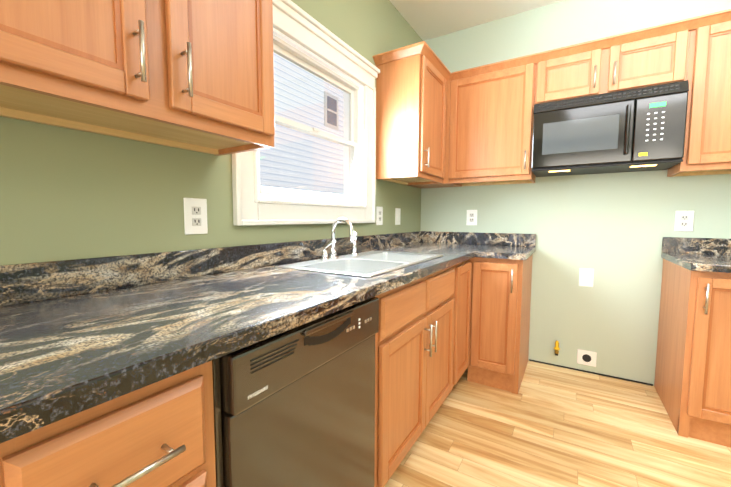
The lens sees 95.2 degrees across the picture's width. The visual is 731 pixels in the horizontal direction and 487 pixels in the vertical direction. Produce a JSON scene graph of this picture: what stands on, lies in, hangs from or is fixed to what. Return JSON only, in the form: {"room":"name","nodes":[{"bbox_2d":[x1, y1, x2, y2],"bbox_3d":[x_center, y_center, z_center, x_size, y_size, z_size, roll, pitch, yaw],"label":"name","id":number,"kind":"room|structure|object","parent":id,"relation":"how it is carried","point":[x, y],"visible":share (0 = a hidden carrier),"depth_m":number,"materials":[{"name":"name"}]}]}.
{"room":"kitchen","nodes":[
{"label":"kitchen","id":0,"kind":"room"},
{"bbox_2d":[0,0,422,264],"bbox_3d":[-1.075,-0.270,0.640,0.150,2.700,5.800,3,5,32],"label":"wall","id":1,"kind":"structure","parent":0,"point":[67,194],"depth_m":1.06,"materials":[{"name":"green paint"}]},
{"bbox_2d":[0,0,274,155],"bbox_3d":[-0.616,-0.715,0.853,0.365,0.812,0.762,3,5,32],"label":"upper cabinet","id":2,"kind":"object","parent":1,"relation":"attached to","point":[195,75],"visible":1,"depth_m":0.82,"materials":[{"name":"brown wood"}]},
{"bbox_2d":[183,198,207,234],"bbox_3d":[-0.625,-0.100,1.234,0.008,0.132,0.088,3,5,32],"label":"electrical outlet","id":3,"kind":"object","parent":1,"relation":"attached to","point":[195,215],"visible":1,"depth_m":1.23,"materials":[{"name":"white plastic"}]},
{"bbox_2d":[232,0,379,225],"bbox_3d":[-0.292,-0.624,1.840,0.198,1.028,1.175,3,5,32],"label":"window","id":4,"kind":"structure","parent":1,"relation":"in","point":[298,28],"depth_m":1.77,"materials":[{"name":"white wood"}]},
{"bbox_2d":[257,35,358,203],"bbox_3d":[-0.296,-0.612,1.843,0.079,0.751,0.871,3,5,32],"label":"window panel","id":5,"kind":"object","parent":4,"relation":"in","point":[287,51],"visible":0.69,"depth_m":1.87,"materials":[{"name":"white"}]},
{"bbox_2d":[376,207,382,224],"bbox_3d":[0.102,-0.199,2.411,0.008,0.132,0.088,3,5,32],"label":"electrical outlet","id":6,"kind":"object","parent":1,"relation":"attached to","point":[379,215],"visible":1,"depth_m":2.40,"materials":[{"name":"white plastic"}]},
{"bbox_2d":[395,208,400,224],"bbox_3d":[0.264,-0.215,2.664,0.018,0.132,0.088,3,5,32],"label":"light switch","id":7,"kind":"object","parent":1,"relation":"attached to","point":[397,215],"visible":1,"depth_m":2.65,"materials":[{"name":"white plastic"}]},
{"bbox_2d":[376,54,446,184],"bbox_3d":[0.366,-0.848,2.433,0.375,0.780,0.508,3,5,32],"label":"upper cabinet","id":8,"kind":"object","parent":1,"relation":"attached to","point":[410,117],"visible":0.98,"depth_m":2.25,"materials":[{"name":"brown wood"}]},
{"bbox_2d":[407,79,459,187],"bbox_3d":[0.578,-0.875,2.793,0.357,0.780,0.328,3,5,32],"label":"upper cabinet","id":9,"kind":"object","parent":1,"relation":"attached to","point":[445,183],"visible":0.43,"depth_m":2.58,"materials":[{"name":"brown wood"}]},
{"bbox_2d":[373,9,730,80],"bbox_3d":[1.248,-1.203,1.845,2.461,0.046,0.579,3,5,32],"label":"crown molding","id":10,"kind":"structure","parent":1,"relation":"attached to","point":[430,55],"depth_m":2.11,"materials":[{"name":"brown wood"}]},
{"bbox_2d":[390,0,562,40],"bbox_3d":[0.440,-1.571,-0.392,3.700,0.060,6.100,3,5,32],"label":"ceiling","id":11,"kind":"structure","parent":0,"point":[427,19],"depth_m":2.55,"materials":[{"name":"white paint"}]},
{"bbox_2d":[384,360,730,486],"bbox_3d":[0.432,1.181,-0.184,3.700,0.060,6.100,3,5,32],"label":"floor","id":12,"kind":"structure","parent":0,"point":[550,426],"depth_m":1.70,"materials":[{"name":"brown wood"}]},
{"bbox_2d":[0,361,215,486],"bbox_3d":[-0.610,0.642,0.687,0.665,0.877,0.305,3,5,32],"label":"base cabinet","id":13,"kind":"object","parent":12,"relation":"on","point":[159,433],"visible":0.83,"depth_m":0.51,"materials":[{"name":"brown wood"}]},
{"bbox_2d":[212,297,378,486],"bbox_3d":[-0.373,0.616,1.085,0.649,0.866,0.616,3,5,32],"label":"dishwasher","id":14,"kind":"object","parent":12,"relation":"on","point":[294,407],"visible":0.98,"depth_m":0.84,"materials":[{"name":"black"}]},
{"bbox_2d":[374,266,454,486],"bbox_3d":[0.038,0.564,1.734,0.665,0.877,0.915,3,5,32],"label":"base cabinet","id":15,"kind":"object","parent":12,"relation":"on","point":[414,342],"visible":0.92,"depth_m":1.43,"materials":[{"name":"brown wood"}]},
{"bbox_2d":[0,231,483,443],"bbox_3d":[-0.113,0.076,1.453,0.660,0.137,3.446,3,5,32],"label":"countertop","id":16,"kind":"structure","parent":15,"relation":"on","point":[78,335],"depth_m":0.81,"materials":[{"name":"stone"}]},
{"bbox_2d":[320,218,357,260],"bbox_3d":[-0.090,-0.029,1.762,0.162,0.213,0.316,3,5,32],"label":"faucet","id":17,"kind":"object","parent":16,"relation":"on","point":[353,234],"visible":1,"depth_m":1.72,"materials":[{"name":"silver metal"}]},
{"bbox_2d":[275,251,443,277],"bbox_3d":[0.030,0.177,1.710,0.480,0.190,0.850,3,5,32],"label":"sink","id":18,"kind":"object","parent":16,"relation":"in","point":[367,264],"visible":0.35,"depth_m":1.70,"materials":[{"name":"white ceramic"}]},
{"bbox_2d":[453,259,471,385],"bbox_3d":[0.360,0.523,2.291,0.628,0.877,0.370,3,5,32],"label":"base cabinet","id":19,"kind":"object","parent":12,"relation":"on","point":[462,291],"visible":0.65,"depth_m":2.11,"materials":[{"name":"brown wood"}]},
{"bbox_2d":[467,254,532,393],"bbox_3d":[0.991,0.514,2.442,0.326,0.877,0.665,3,5,32],"label":"base cabinet","id":20,"kind":"object","parent":12,"relation":"on","point":[500,320],"visible":0.85,"depth_m":2.20,"materials":[{"name":"brown wood"}]},
{"bbox_2d":[480,233,535,259],"bbox_3d":[1.028,0.008,2.392,0.294,0.137,0.646,3,5,32],"label":"countertop","id":21,"kind":"structure","parent":20,"relation":"on","point":[515,246],"depth_m":2.59,"materials":[{"name":"stone"}]},
{"bbox_2d":[654,259,730,447],"bbox_3d":[1.982,0.563,1.833,0.457,0.877,0.665,3,5,32],"label":"base cabinet","id":22,"kind":"object","parent":12,"relation":"on","point":[692,383],"visible":1,"depth_m":1.69,"materials":[{"name":"brown wood"}]},
{"bbox_3d":[2.373,0.582,1.593,0.457,0.877,0.665,3,5,32],"label":"base cabinet","id":23,"kind":"object","parent":12,"relation":"on","visible":0},
{"bbox_2d":[661,237,730,272],"bbox_3d":[2.193,0.066,1.676,0.960,0.137,0.646,3,5,32],"label":"countertop","id":24,"kind":"structure","parent":23,"relation":"on","point":[704,254],"depth_m":2.04,"materials":[{"name":"stone"}]},
{"bbox_2d":[420,0,730,385],"bbox_3d":[1.995,-0.382,2.236,3.700,2.700,0.154,3,5,32],"label":"wall","id":25,"kind":"structure","parent":0,"point":[612,230],"depth_m":2.41,"materials":[{"name":"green paint"}]},
{"bbox_2d":[466,210,476,224],"bbox_3d":[0.902,-0.220,2.833,0.088,0.132,0.008,3,5,32],"label":"electrical outlet","id":26,"kind":"object","parent":25,"relation":"attached to","point":[471,217],"visible":1,"depth_m":2.83,"materials":[{"name":"white plastic"}]},
{"bbox_2d":[449,63,535,186],"bbox_3d":[0.966,-0.854,2.533,0.576,0.780,0.365,3,5,32],"label":"upper cabinet","id":27,"kind":"object","parent":25,"relation":"attached to","point":[491,126],"visible":0.96,"depth_m":2.41,"materials":[{"name":"brown wood"}]},
{"bbox_2d":[554,341,559,355],"bbox_3d":[1.453,0.787,2.534,0.040,0.120,0.062,3,5,32],"label":"valve","id":28,"kind":"object","parent":25,"relation":"attached to","point":[556,348],"visible":0.94,"depth_m":2.52,"materials":[{"name":"gold metal"}]},
{"bbox_2d":[579,268,593,286],"bbox_3d":[1.605,0.248,2.427,0.088,0.132,0.018,3,5,32],"label":"light switch","id":29,"kind":"object","parent":25,"relation":"attached to","point":[586,277],"visible":1,"depth_m":2.43,"materials":[{"name":"white plastic"}]},
{"bbox_2d":[577,349,596,366],"bbox_3d":[1.630,0.844,2.459,0.120,0.110,0.012,3,5,32],"label":"electrical outlet","id":30,"kind":"object","parent":25,"relation":"attached to","point":[586,357],"visible":1,"depth_m":2.46,"materials":[{"name":"white plastic"}]},
{"bbox_2d":[534,30,689,103],"bbox_3d":[1.538,-1.070,2.164,0.763,0.290,0.365,3,5,32],"label":"upper cabinet","id":31,"kind":"object","parent":25,"relation":"attached to","point":[658,60],"visible":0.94,"depth_m":2.01,"materials":[{"name":"brown wood"}]},
{"bbox_2d":[531,80,688,176],"bbox_3d":[1.525,-0.700,2.171,0.756,0.444,0.412,3,5,32],"label":"over-the-range microwave","id":32,"kind":"object","parent":31,"relation":"attached to","point":[637,129],"visible":1,"depth_m":2.00,"materials":[{"name":"black"}]},
{"bbox_2d":[674,211,693,231],"bbox_3d":[2.039,-0.143,2.136,0.088,0.132,0.008,3,5,32],"label":"electrical outlet","id":33,"kind":"object","parent":25,"relation":"attached to","point":[684,220],"visible":1,"depth_m":2.13,"materials":[{"name":"white plastic"}]},
{"bbox_2d":[667,21,730,176],"bbox_3d":[2.187,-0.793,1.783,0.762,0.780,0.365,3,5,32],"label":"upper cabinet","id":34,"kind":"object","parent":25,"relation":"attached to","point":[707,149],"visible":0.94,"depth_m":1.82,"materials":[{"name":"brown wood"}]},
{"label":"outside","id":35,"kind":"structure","parent":0,"visible":0},
{"bbox_3d":[-4.183,1.446,4.335,8.840,0.100,15.000,3,5,32],"label":"ground","id":36,"kind":"structure","parent":35,"visible":0},
{"bbox_2d":[259,52,343,194],"bbox_3d":[-1.184,-1.802,6.365,0.150,6.090,10.000,3,5,32],"label":"siding","id":37,"kind":"object","parent":36,"relation":"on","point":[324,121],"depth_m":6.32,"materials":[{"name":"white plastic"}]}
]}

